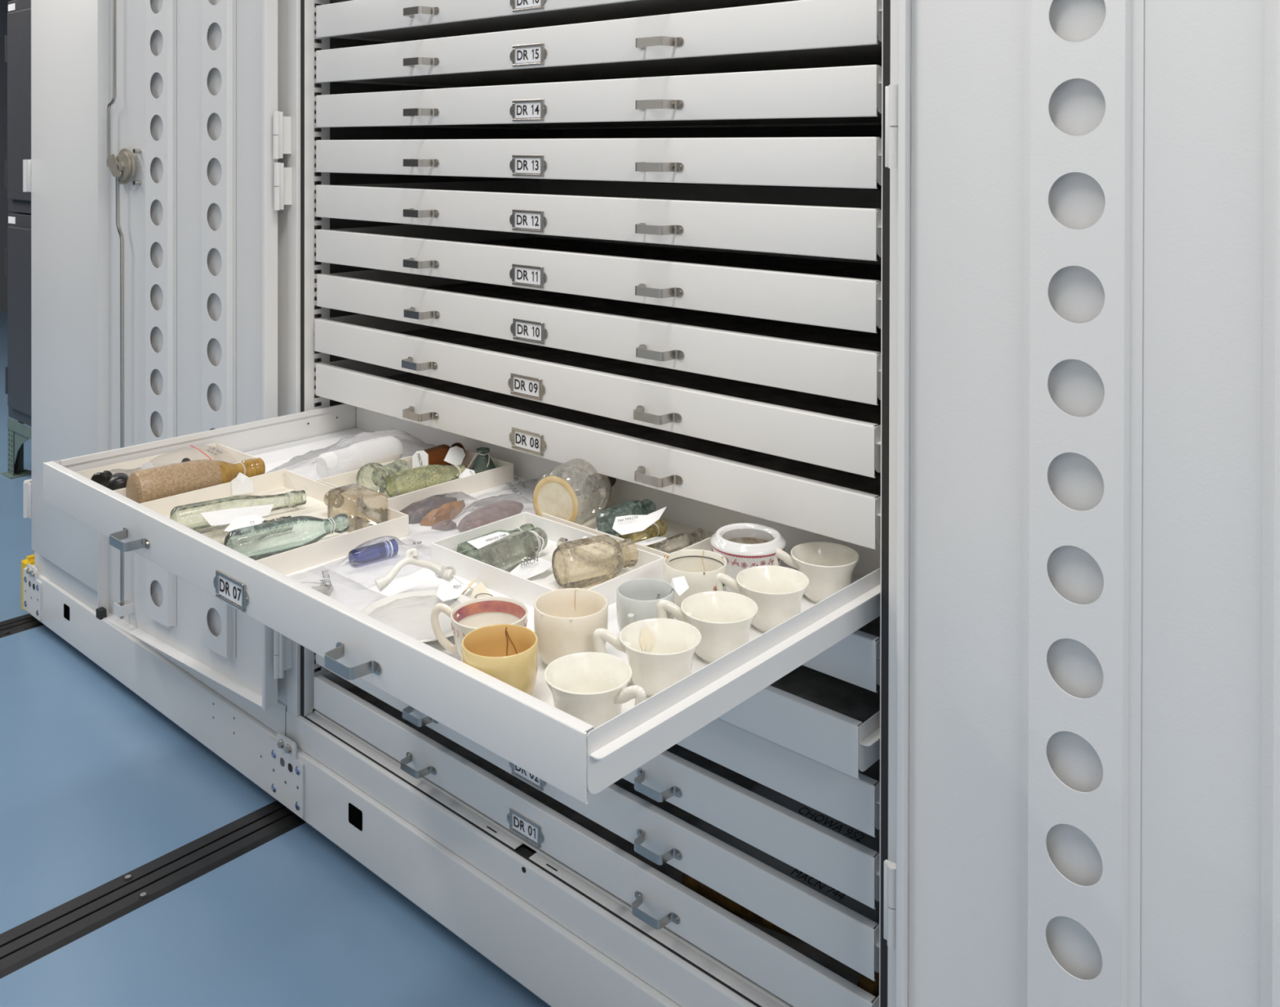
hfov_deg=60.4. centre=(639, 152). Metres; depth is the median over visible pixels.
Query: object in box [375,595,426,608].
bag
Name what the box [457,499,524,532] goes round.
flake
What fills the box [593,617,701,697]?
teacup
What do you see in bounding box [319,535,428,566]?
bag
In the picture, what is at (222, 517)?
slip
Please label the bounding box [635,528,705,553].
glass bottle
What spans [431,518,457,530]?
flake
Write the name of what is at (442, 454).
glass bottle
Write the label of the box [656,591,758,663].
teacup
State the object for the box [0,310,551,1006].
floor
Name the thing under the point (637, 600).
mug
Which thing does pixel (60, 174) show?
storage cabinet
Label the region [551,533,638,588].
glass bottle
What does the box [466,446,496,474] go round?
ink bottle
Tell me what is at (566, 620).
mug
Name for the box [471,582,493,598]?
paper tag
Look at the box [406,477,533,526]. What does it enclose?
bag
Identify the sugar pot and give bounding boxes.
[710,522,786,593]
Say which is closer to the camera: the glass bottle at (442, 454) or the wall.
the glass bottle at (442, 454)
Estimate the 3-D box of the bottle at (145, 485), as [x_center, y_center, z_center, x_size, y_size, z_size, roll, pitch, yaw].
[-0.713,0.533,1.787,0.079,0.065,0.214,0,-1,44]
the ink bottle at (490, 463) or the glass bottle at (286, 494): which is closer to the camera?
the glass bottle at (286, 494)
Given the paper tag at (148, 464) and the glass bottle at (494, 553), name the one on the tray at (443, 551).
the glass bottle at (494, 553)
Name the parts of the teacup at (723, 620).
handle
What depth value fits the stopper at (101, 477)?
1.79 m
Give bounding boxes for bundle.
[315,435,403,478]
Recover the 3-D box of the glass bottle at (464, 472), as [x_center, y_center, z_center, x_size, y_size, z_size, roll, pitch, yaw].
[-0.348,0.544,1.834,0.148,0.043,0.052,2,-1,-44]
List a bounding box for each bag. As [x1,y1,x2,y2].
[109,444,231,474]
[265,427,435,473]
[301,569,373,591]
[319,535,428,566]
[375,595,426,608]
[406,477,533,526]
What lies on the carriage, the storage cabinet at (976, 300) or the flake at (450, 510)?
the storage cabinet at (976, 300)
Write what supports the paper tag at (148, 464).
in the bag at (113, 471)
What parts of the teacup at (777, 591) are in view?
handle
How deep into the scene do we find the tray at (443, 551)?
1.49 m
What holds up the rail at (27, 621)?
on the floor
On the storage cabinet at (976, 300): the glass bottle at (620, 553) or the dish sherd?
the dish sherd
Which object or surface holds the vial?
in the bag at (378, 540)
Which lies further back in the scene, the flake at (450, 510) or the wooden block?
the flake at (450, 510)
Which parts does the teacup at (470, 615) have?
handle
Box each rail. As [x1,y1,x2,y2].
[0,613,44,637]
[0,800,306,978]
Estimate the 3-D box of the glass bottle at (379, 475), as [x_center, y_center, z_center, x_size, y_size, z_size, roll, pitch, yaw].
[-0.424,0.536,1.839,0.055,0.055,0.096,0,0,22]
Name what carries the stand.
on the floor
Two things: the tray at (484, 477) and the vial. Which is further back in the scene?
the tray at (484, 477)
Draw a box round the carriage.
[21,554,681,1006]
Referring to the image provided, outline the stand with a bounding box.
[0,417,31,479]
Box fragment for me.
[311,583,333,595]
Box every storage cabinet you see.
[22,0,287,736]
[43,0,1279,1006]
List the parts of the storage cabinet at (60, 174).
door, rail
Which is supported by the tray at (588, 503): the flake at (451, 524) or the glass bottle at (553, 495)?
the glass bottle at (553, 495)
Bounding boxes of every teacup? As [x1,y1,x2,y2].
[430,595,528,657]
[543,651,646,754]
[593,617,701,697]
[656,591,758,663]
[715,564,808,632]
[772,541,859,603]
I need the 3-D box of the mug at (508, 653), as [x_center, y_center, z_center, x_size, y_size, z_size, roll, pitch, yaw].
[-0.145,0.536,1.135,0.078,0.066,0.078,0,0,42]
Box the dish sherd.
[360,590,472,642]
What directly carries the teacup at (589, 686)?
on the storage cabinet at (976, 300)
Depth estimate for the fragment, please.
1.42 m
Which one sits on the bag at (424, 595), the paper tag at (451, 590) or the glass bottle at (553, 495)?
the paper tag at (451, 590)
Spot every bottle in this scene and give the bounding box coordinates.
[125,457,265,503]
[169,485,307,530]
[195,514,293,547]
[223,513,349,559]
[324,483,387,531]
[355,458,408,493]
[385,464,475,497]
[412,442,465,475]
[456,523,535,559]
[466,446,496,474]
[478,527,551,578]
[533,457,616,524]
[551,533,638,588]
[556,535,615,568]
[595,498,653,538]
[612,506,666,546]
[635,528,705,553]
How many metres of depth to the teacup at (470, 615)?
1.25 m
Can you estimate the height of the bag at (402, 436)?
0.064 m
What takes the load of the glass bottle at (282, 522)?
on the tray at (335, 545)
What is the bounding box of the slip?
[200,503,274,525]
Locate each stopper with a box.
[90,470,112,486]
[106,472,128,490]
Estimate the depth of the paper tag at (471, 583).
1.42 m
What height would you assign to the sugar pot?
0.069 m
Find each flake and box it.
[399,496,457,524]
[420,499,465,525]
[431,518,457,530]
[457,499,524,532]
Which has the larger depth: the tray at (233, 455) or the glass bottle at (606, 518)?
the tray at (233, 455)
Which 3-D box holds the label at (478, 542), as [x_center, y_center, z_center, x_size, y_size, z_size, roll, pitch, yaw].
[-0.197,0.551,1.559,0.047,0.025,0.130,0,0,39]
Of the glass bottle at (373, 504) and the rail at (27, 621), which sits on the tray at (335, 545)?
the glass bottle at (373, 504)
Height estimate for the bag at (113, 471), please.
0.032 m
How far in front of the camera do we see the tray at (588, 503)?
1.63 m
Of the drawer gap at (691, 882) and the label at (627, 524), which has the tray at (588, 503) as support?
the label at (627, 524)
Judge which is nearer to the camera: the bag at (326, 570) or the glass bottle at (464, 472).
the bag at (326, 570)
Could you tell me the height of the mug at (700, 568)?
0.067 m
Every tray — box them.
[75,442,257,497]
[140,468,408,574]
[317,445,513,511]
[431,511,664,606]
[534,484,746,556]
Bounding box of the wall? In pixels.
[0,0,13,311]
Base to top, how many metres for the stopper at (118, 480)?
0.039 m
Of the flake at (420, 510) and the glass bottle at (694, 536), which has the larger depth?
the flake at (420, 510)
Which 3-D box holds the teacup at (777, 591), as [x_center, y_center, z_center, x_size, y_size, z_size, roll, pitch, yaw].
[0.152,0.538,1.324,0.102,0.062,0.093,0,0,42]
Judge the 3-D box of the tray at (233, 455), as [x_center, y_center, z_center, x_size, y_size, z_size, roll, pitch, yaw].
[-0.811,0.549,1.874,0.150,0.031,0.266,0,0,42]
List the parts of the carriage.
connector plate, connector plate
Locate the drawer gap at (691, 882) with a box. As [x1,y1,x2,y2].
[681,872,800,939]
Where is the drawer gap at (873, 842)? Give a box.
[747,782,879,853]
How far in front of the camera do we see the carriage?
2.02 m
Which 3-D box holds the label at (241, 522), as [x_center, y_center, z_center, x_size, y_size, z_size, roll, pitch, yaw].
[-0.558,0.545,1.575,0.144,0.042,0.075,2,-1,-43]
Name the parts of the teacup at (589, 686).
handle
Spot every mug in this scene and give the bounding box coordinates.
[461,623,537,695]
[533,587,608,665]
[616,577,674,631]
[662,548,727,608]
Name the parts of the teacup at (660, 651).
handle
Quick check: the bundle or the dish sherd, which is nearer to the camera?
the dish sherd
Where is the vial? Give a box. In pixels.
[348,538,398,565]
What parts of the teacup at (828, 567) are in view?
handle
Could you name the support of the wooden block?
on the storage cabinet at (976, 300)
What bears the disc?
in the tray at (233, 455)
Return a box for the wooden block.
[857,969,879,998]
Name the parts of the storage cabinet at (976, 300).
lock rod, cam lever, lock rod, handle, door, panel, handle, handle, handle, handle, handle, handle, handle, handle, handle, handle, handle, handle, porcelain handle, drawer, rail, drawer, drawer, drawer, drawer, drawer, drawer, drawer, drawer, drawer, drawer, drawer, handle, handle, handle, handle, handle, handle, handle, handle, handle, handle, handle, drawer, drawer, drawer, drawer, door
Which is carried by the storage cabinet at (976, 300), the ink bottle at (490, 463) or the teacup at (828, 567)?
the teacup at (828, 567)
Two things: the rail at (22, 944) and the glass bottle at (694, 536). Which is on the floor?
the rail at (22, 944)
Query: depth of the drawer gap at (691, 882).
1.58 m
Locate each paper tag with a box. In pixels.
[141,461,154,469]
[435,581,468,601]
[461,577,476,594]
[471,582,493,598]
[656,575,688,597]
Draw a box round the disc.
[181,457,190,462]
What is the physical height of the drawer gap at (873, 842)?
0.030 m
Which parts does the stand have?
post, foot plate, rail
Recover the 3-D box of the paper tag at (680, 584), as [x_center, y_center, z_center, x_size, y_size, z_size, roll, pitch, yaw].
[0.042,0.513,1.278,0.036,0.033,0.034,0,0,25]
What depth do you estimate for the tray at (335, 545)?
1.68 m

